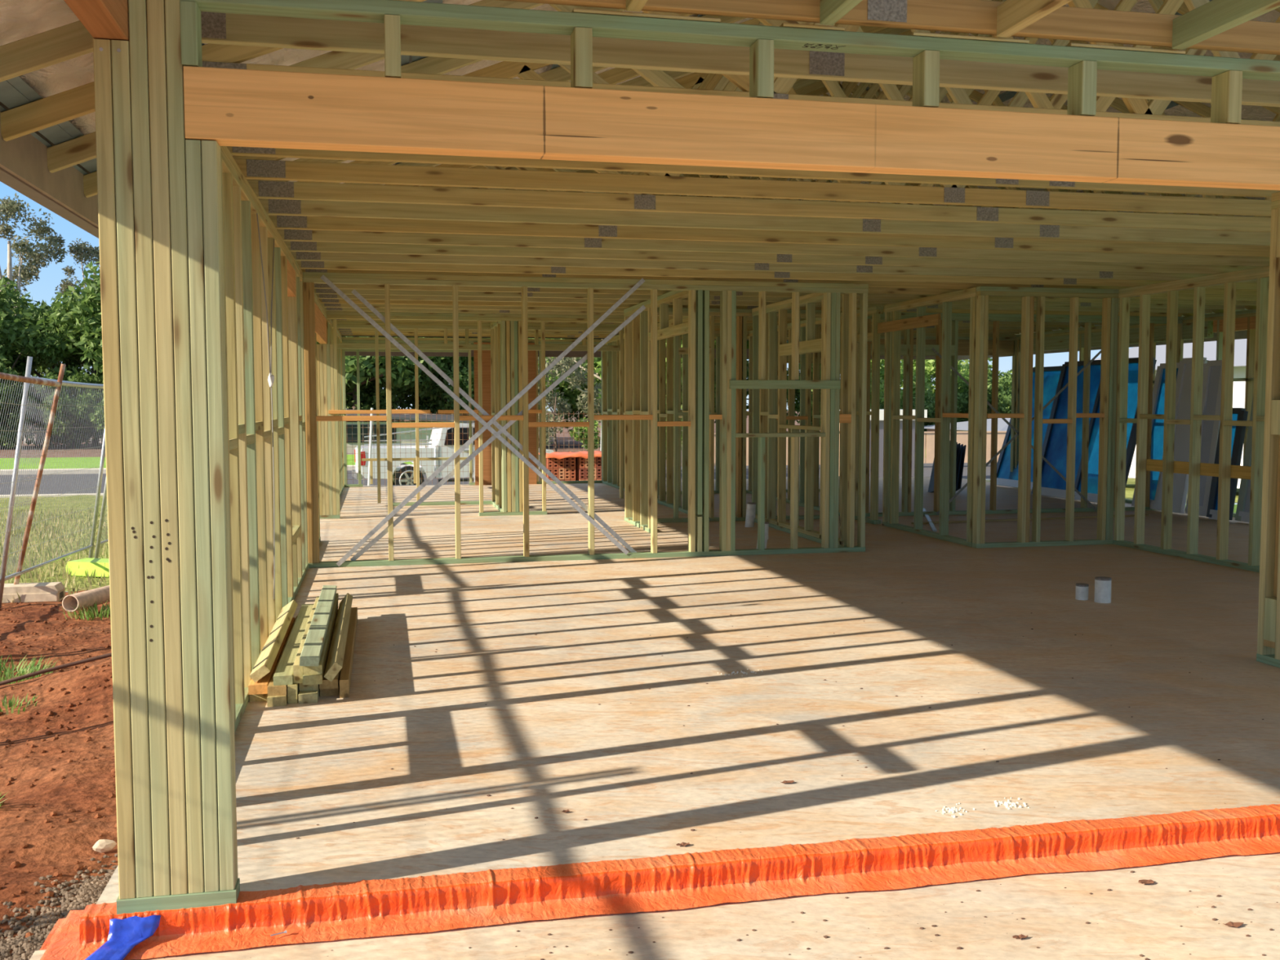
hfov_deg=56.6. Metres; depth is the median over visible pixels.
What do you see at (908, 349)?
wall frame
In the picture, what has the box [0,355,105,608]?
fence panel
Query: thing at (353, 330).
roof truss
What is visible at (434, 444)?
utility truck
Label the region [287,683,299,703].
timber offcut
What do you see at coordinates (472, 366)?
tree
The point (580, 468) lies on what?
brick
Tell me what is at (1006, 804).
pile
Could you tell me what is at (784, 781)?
dry leaf
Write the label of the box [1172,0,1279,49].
rafter
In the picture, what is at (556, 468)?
brick
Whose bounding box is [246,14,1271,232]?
roof truss
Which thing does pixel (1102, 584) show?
pvc pipe
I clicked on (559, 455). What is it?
sheet
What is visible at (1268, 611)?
wall frame
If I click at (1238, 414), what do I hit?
door frame
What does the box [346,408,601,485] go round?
mesh fence
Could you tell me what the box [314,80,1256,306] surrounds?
roof truss
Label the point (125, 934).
tape
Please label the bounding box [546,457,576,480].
brick stack
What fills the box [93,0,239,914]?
post
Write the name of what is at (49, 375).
shrub
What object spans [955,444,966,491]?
panel
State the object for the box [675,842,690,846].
dry leaf
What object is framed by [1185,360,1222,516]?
door frame
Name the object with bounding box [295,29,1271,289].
roof truss
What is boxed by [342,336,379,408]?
shrub
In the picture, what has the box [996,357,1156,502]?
panel
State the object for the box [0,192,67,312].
tree
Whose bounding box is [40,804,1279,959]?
plastic sheet
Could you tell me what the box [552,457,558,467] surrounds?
brick
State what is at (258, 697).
timber offcut
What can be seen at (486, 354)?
panel
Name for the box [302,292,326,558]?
wall frame
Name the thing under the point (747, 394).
tree
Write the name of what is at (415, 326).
wall frame
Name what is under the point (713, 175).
roof truss
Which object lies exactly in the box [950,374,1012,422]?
shrub
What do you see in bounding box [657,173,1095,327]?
roof truss
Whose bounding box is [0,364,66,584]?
fence panel
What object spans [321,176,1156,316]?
roof truss
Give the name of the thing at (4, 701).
grass tuft
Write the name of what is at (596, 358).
tree
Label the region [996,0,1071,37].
joist
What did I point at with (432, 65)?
roof truss
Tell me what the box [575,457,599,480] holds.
brick stack
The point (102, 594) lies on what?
drain pipe
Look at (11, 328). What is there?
tree
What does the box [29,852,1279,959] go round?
concrete slab
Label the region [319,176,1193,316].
roof truss
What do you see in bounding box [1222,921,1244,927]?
dry leaf
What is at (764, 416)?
wall frame
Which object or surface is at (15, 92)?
batten
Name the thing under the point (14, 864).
clod
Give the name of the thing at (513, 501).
wall frame
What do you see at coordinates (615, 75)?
roof truss
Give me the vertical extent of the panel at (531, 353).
2.530 m
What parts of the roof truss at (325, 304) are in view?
nail plate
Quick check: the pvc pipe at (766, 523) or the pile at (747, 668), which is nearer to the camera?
the pile at (747, 668)
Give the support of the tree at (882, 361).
on the mulch
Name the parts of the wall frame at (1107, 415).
plate, plate, plate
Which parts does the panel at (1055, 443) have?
glazed door frame, filmed glass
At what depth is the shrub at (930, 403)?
65.17 m
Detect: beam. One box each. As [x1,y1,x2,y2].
[63,0,128,41]
[183,66,1279,190]
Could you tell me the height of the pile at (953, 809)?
0.012 m
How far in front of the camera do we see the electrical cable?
7.10 m
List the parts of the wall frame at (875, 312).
plate, plate, plate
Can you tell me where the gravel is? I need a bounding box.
[0,853,117,959]
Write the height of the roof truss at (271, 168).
2.568 m
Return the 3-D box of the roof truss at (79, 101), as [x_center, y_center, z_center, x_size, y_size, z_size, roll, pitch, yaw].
[3.821,-2.576,5.434,12.487,2.568,0.042,-1,4,-12]
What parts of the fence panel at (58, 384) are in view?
rail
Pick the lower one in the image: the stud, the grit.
the grit
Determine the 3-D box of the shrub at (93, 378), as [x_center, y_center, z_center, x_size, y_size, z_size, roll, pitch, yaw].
[-27.057,-4.079,62.403,5.328,4.766,5.868,0,4,3]
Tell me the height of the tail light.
0.360 m
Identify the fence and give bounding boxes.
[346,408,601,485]
[680,431,1006,466]
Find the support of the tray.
on the utility truck
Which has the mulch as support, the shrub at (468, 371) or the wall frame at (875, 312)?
the shrub at (468, 371)
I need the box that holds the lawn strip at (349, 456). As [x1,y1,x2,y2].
[0,453,925,469]
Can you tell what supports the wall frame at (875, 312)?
on the floor
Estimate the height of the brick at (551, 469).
0.230 m
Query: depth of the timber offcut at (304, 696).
5.80 m
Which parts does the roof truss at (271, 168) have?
nail plate, nail plate, nail plate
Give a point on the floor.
(512, 714)
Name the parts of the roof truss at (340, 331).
nail plate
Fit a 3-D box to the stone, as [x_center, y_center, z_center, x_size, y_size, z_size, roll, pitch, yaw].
[-2.025,1.380,4.488,0.076,0.048,0.059,1,4,12]
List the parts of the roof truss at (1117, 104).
nail plate, nail plate, nail plate, nail plate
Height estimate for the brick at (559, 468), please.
0.230 m
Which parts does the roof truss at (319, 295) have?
nail plate, nail plate, nail plate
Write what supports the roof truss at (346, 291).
on the wall frame at (320, 311)
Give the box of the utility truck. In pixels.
[351,422,554,484]
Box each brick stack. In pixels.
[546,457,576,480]
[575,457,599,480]
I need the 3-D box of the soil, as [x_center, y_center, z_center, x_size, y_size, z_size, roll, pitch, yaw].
[-4.910,1.410,4.358,6.200,0.398,14.400,-1,4,-12]
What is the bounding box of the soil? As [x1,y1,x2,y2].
[0,589,118,955]
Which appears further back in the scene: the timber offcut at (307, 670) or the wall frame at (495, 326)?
the wall frame at (495, 326)
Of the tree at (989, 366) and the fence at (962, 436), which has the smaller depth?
the fence at (962, 436)
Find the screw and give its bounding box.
[270,929,286,936]
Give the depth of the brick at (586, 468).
24.51 m
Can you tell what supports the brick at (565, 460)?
on the brick at (565, 468)
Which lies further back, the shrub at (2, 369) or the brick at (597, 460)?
the shrub at (2, 369)
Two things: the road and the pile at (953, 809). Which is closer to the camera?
the pile at (953, 809)
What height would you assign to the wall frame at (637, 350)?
2.605 m
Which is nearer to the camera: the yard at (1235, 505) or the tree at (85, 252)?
the yard at (1235, 505)
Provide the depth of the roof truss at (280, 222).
8.45 m
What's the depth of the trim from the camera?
21.48 m
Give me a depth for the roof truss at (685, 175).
16.95 m
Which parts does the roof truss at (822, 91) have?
nail plate, nail plate, nail plate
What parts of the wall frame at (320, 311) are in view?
plate, plate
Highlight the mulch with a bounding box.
[0,410,820,457]
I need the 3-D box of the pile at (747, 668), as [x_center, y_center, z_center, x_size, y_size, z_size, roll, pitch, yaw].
[0.578,1.042,6.438,0.292,0.012,0.124,-2,4,-25]
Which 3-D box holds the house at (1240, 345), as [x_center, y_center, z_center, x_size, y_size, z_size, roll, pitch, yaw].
[16.489,-1.620,23.978,5.600,4.000,21.200,-1,4,-12]
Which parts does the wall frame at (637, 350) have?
plate, plate, plate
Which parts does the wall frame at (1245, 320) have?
plate, plate, plate, sill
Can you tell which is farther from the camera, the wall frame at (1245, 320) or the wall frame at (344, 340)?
the wall frame at (344, 340)
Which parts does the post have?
plate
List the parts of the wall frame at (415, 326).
plate, plate, plate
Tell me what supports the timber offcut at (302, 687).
on the timber offcut at (304, 696)
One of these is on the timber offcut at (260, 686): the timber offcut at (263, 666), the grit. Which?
the timber offcut at (263, 666)
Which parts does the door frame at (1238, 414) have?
filmed glass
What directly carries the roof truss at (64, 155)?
on the wall frame at (255, 612)
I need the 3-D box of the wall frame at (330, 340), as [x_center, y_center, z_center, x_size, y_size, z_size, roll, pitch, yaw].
[-4.605,-0.999,17.915,0.090,2.605,5.780,-1,4,-12]
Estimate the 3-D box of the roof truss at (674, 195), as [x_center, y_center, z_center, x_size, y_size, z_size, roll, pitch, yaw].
[0.800,-3.475,19.362,12.487,2.568,0.042,-1,4,-12]
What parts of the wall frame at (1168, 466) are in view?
plate, plate, plate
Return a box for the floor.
[96,476,1279,904]
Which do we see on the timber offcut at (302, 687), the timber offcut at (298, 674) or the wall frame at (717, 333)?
the timber offcut at (298, 674)
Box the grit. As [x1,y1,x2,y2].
[296,614,1277,959]
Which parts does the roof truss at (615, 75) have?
nail plate, nail plate, nail plate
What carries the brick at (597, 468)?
on the brick
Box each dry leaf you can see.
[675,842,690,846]
[781,780,794,783]
[1012,933,1027,938]
[1137,879,1155,884]
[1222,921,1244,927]
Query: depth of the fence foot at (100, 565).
12.85 m
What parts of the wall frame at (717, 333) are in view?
plate, plate, plate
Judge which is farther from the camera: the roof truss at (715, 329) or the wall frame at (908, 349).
the roof truss at (715, 329)
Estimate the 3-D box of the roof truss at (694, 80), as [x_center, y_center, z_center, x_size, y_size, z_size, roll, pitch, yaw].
[2.940,-2.838,9.496,12.487,2.568,0.042,-1,4,-12]
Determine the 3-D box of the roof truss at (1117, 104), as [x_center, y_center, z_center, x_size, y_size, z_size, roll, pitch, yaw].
[2.688,-2.913,10.657,12.487,2.568,0.042,-1,4,-12]
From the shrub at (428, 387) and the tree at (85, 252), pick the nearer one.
the shrub at (428, 387)
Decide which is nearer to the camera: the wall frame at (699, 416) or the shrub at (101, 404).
the wall frame at (699, 416)
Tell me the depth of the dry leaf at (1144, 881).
3.81 m
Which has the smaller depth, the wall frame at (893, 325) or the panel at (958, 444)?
the wall frame at (893, 325)
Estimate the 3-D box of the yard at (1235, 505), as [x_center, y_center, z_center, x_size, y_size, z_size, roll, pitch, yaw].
[33.423,1.025,13.263,49.100,0.418,31.600,-1,4,-12]
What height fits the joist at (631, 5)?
0.095 m
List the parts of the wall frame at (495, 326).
plate, plate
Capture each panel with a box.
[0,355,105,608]
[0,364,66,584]
[94,477,108,558]
[473,342,492,484]
[510,342,537,484]
[928,457,934,492]
[955,443,960,471]
[955,444,963,488]
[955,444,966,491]
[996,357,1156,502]
[1131,357,1208,513]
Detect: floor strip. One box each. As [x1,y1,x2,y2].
[911,514,1149,524]
[923,507,937,531]
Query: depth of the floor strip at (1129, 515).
14.71 m
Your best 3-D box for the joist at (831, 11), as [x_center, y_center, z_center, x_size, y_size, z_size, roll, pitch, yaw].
[0.841,-1.365,2.415,0.045,0.095,2.528,-1,4,-12]
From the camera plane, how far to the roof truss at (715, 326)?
19.04 m
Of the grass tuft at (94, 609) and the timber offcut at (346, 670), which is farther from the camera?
the grass tuft at (94, 609)
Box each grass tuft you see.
[0,654,57,684]
[0,693,37,715]
[59,601,111,620]
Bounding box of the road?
[0,462,997,494]
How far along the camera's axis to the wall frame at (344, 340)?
20.97 m
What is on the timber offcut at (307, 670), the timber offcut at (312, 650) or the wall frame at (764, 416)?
the timber offcut at (312, 650)
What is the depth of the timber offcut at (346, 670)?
6.46 m
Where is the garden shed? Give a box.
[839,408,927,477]
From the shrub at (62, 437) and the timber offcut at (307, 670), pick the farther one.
the shrub at (62, 437)
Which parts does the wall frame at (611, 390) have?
plate, plate, plate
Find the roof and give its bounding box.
[0,0,1279,359]
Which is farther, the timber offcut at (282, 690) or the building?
the building
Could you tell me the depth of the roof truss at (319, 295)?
13.70 m
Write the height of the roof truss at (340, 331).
2.568 m
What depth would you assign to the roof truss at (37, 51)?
4.05 m
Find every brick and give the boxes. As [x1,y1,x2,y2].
[546,457,552,468]
[546,468,552,479]
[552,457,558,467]
[552,467,558,478]
[558,457,564,467]
[558,467,564,479]
[564,457,569,467]
[564,467,569,479]
[569,457,575,467]
[569,467,575,479]
[578,457,585,467]
[578,467,585,479]
[585,467,587,479]
[595,457,601,467]
[595,467,601,479]
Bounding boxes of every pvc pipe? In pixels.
[745,502,755,527]
[756,521,768,548]
[1075,582,1088,599]
[1094,576,1111,603]
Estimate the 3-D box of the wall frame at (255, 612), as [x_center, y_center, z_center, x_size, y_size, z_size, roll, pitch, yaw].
[-2.224,-0.289,6.938,0.090,2.605,7.220,-1,4,-12]
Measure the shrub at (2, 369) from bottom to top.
4.446 m
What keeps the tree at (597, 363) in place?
on the mulch
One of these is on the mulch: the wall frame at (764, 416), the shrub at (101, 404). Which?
the shrub at (101, 404)
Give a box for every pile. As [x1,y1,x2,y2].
[717,668,771,676]
[935,802,974,817]
[994,796,1029,809]
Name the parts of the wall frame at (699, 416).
plate, plate, plate, sill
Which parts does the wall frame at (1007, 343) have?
plate, plate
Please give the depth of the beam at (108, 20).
3.11 m
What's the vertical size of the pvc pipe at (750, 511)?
0.339 m
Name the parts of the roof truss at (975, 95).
nail plate, nail plate, nail plate, nail plate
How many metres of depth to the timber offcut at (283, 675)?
6.41 m
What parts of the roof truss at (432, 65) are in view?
nail plate, nail plate, nail plate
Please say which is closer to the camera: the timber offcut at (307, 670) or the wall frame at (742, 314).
the timber offcut at (307, 670)
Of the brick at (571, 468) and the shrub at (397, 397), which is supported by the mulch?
the shrub at (397, 397)
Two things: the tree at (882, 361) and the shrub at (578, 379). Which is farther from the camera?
the tree at (882, 361)
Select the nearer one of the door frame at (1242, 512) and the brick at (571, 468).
the door frame at (1242, 512)
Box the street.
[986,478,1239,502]
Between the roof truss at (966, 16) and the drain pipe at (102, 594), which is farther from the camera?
the drain pipe at (102, 594)
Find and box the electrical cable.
[256,213,275,599]
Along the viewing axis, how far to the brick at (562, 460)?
24.44 m
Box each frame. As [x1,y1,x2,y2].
[179,0,1279,124]
[219,146,308,733]
[302,271,868,568]
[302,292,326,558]
[320,319,344,497]
[326,311,624,515]
[332,320,624,506]
[342,337,602,487]
[489,320,506,511]
[601,315,688,514]
[623,290,702,551]
[657,307,821,523]
[680,330,840,493]
[746,306,883,524]
[751,293,848,546]
[865,311,1183,516]
[871,333,1017,471]
[877,287,976,546]
[972,286,1119,548]
[1013,308,1256,517]
[1112,266,1269,572]
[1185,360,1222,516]
[1206,408,1248,519]
[1235,393,1253,522]
[1256,191,1279,667]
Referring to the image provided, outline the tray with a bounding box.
[355,445,434,479]
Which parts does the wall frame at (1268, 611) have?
plate, plate, plate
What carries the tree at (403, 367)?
on the mulch
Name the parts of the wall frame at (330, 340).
plate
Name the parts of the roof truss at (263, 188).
nail plate, nail plate, nail plate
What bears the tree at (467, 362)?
on the mulch
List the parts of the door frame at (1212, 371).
filmed glass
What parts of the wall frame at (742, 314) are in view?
plate, plate, plate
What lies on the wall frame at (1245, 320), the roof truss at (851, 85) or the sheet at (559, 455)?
the roof truss at (851, 85)
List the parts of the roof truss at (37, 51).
nail plate, nail plate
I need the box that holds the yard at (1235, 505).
[1185,504,1236,512]
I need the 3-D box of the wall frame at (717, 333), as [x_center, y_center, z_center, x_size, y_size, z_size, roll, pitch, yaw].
[1.816,-1.093,19.235,3.800,2.605,0.090,-1,4,-12]
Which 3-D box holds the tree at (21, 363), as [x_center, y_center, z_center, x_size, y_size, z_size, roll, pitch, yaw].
[-32.509,-6.180,66.095,6.959,8.516,7.664,1,4,21]
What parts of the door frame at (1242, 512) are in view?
filmed glass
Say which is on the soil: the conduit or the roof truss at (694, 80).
the conduit
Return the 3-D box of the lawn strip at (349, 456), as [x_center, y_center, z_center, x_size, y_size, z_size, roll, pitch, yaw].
[-10.352,-0.630,47.902,180.000,0.400,10.100,-1,4,-12]
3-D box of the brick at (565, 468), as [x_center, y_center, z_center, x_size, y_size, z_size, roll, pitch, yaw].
[-1.506,-0.130,24.516,0.110,0.230,0.076,-1,4,-12]
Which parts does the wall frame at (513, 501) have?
plate, plate, plate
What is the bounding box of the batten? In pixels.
[0,0,1212,199]
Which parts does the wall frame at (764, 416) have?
plate, plate, sill, plate, sill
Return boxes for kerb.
[0,457,1133,497]
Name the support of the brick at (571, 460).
on the brick at (571, 468)
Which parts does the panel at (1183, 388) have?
glazed door frame, filmed glass, filmed glass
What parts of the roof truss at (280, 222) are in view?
nail plate, nail plate, nail plate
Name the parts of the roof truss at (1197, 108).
nail plate, nail plate, nail plate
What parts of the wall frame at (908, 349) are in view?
plate, plate, plate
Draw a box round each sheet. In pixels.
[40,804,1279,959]
[538,450,601,459]
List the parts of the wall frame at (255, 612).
plate, plate, plate, sill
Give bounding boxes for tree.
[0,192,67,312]
[0,276,54,386]
[0,293,98,444]
[23,308,102,445]
[48,260,102,377]
[54,238,102,441]
[316,336,448,409]
[369,355,474,395]
[450,338,601,409]
[528,337,715,404]
[577,338,748,395]
[680,340,840,408]
[786,359,903,426]
[900,359,999,420]
[957,357,1012,418]
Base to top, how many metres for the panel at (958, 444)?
0.841 m
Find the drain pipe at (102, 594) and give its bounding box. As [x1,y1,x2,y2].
[62,585,110,612]
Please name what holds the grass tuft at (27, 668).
on the soil
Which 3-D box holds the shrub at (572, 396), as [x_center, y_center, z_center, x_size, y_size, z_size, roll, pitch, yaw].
[-1.173,-4.320,62.250,6.652,5.200,6.530,1,4,17]
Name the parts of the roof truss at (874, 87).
nail plate, nail plate, nail plate, nail plate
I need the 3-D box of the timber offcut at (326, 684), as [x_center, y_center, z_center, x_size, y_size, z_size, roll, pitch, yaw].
[-1.765,0.948,6.917,0.090,0.045,2.080,-1,4,-12]
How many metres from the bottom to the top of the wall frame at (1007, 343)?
2.560 m
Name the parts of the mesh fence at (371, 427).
post, post, post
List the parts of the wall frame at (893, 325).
plate, plate, plate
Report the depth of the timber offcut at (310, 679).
5.80 m
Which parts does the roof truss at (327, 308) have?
nail plate, nail plate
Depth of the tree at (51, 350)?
62.49 m
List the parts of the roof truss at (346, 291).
nail plate, nail plate, nail plate, nail plate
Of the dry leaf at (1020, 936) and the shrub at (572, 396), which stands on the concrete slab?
the dry leaf at (1020, 936)
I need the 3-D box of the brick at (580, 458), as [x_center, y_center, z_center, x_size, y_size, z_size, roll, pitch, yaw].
[-1.196,-0.367,24.517,0.110,0.230,0.076,-1,4,-12]
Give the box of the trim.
[345,348,951,359]
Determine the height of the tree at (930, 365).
6.478 m
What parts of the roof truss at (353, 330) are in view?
nail plate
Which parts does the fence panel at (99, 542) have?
rail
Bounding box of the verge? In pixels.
[0,494,109,591]
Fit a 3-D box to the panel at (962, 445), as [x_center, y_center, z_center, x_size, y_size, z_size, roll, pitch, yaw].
[5.105,-0.171,19.347,0.256,0.830,0.624,2,4,28]
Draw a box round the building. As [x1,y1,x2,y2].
[346,408,474,454]
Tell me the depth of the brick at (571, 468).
24.51 m
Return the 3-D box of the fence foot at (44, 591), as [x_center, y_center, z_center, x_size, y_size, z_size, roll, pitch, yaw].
[-5.733,1.039,10.895,0.801,0.150,0.252,-1,4,-12]
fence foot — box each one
[1,582,65,603]
[66,557,109,577]
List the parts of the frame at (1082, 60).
plate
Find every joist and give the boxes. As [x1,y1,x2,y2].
[626,0,647,11]
[819,0,862,25]
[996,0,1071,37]
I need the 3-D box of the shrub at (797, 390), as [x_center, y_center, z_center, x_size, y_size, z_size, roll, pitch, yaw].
[8.961,-4.014,63.080,4.878,4.446,4.788,-4,5,-43]
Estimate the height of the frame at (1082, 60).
0.226 m
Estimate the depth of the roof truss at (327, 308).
15.15 m
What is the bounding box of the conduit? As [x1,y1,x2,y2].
[0,652,111,685]
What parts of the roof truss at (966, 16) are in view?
nail plate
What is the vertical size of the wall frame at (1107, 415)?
2.605 m
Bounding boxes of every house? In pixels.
[924,417,1010,431]
[1094,338,1246,488]
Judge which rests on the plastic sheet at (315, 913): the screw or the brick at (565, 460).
the screw
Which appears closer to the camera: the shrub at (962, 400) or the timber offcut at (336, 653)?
the timber offcut at (336, 653)
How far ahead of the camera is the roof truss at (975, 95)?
11.70 m
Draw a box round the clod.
[0,602,116,942]
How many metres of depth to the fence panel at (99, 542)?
13.93 m
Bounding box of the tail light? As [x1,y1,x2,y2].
[354,449,365,465]
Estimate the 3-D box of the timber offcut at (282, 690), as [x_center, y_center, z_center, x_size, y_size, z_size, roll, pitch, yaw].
[-1.968,0.961,6.725,0.088,0.045,1.970,-1,4,-12]
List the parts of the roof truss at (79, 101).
nail plate, nail plate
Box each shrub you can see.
[0,362,38,425]
[0,381,93,448]
[14,371,103,448]
[61,369,103,433]
[88,398,104,431]
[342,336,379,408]
[345,356,464,420]
[397,343,474,415]
[467,371,582,417]
[537,356,601,452]
[551,370,601,432]
[568,388,682,450]
[680,394,747,422]
[786,365,821,431]
[879,380,935,431]
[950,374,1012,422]
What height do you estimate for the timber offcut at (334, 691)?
0.045 m
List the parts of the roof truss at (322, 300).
nail plate, nail plate, nail plate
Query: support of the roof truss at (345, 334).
on the wall frame at (611, 390)
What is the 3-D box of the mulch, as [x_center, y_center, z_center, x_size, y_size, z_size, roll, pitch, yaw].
[-39.557,-9.260,182.551,520.000,0.460,266.000,-1,4,-12]
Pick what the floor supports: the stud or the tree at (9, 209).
the stud
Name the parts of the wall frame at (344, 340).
plate, sill, plate, plate, plate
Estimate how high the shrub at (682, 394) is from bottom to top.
6.118 m
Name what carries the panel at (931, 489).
on the floor
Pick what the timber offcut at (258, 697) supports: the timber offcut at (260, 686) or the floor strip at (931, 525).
the timber offcut at (260, 686)
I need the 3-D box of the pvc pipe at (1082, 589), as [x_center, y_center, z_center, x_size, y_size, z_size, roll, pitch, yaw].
[3.280,0.854,8.825,0.090,0.164,0.090,-1,4,-12]
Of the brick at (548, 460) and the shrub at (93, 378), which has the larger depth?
the shrub at (93, 378)
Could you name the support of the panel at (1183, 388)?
on the floor
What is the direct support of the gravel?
on the soil
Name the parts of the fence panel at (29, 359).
post, rail, rail, post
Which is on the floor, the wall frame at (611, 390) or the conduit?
the wall frame at (611, 390)
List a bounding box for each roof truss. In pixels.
[0,0,1279,106]
[0,0,1279,141]
[46,0,1183,173]
[83,0,1279,197]
[232,0,1271,216]
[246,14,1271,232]
[257,0,1279,245]
[267,0,1279,257]
[276,0,1279,266]
[284,0,1266,274]
[290,27,1257,282]
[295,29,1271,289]
[300,79,1257,295]
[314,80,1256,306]
[314,93,1256,310]
[315,176,1223,313]
[316,333,840,342]
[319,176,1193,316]
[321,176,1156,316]
[324,177,896,317]
[331,174,1069,329]
[337,195,682,333]
[337,195,1014,334]
[337,330,840,338]
[339,173,1102,324]
[359,174,1052,332]
[497,0,1279,54]
[533,80,1256,301]
[631,327,1021,333]
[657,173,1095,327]
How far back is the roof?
4.83 m
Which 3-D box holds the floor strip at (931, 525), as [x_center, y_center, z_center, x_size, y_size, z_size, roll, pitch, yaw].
[3.603,0.483,14.859,0.047,0.020,2.823,1,4,11]
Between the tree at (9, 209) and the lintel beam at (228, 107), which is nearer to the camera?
the lintel beam at (228, 107)
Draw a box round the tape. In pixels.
[84,915,160,959]
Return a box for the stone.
[92,839,116,853]
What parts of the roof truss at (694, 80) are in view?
nail plate, nail plate, nail plate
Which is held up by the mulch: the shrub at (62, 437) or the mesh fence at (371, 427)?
the shrub at (62, 437)
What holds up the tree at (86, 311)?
on the mulch
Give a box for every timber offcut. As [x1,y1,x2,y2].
[248,617,294,694]
[248,693,267,702]
[249,600,297,682]
[266,693,287,706]
[267,615,297,696]
[273,604,314,685]
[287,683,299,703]
[293,595,319,683]
[297,686,319,703]
[298,683,319,691]
[299,585,337,666]
[302,593,338,675]
[302,604,338,684]
[319,611,341,688]
[320,670,341,696]
[324,592,352,681]
[339,607,357,697]
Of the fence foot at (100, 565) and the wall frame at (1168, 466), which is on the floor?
the wall frame at (1168, 466)
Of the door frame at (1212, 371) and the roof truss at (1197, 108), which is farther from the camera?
the door frame at (1212, 371)
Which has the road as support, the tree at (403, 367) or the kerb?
the kerb
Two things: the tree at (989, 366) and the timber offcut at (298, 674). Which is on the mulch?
the tree at (989, 366)

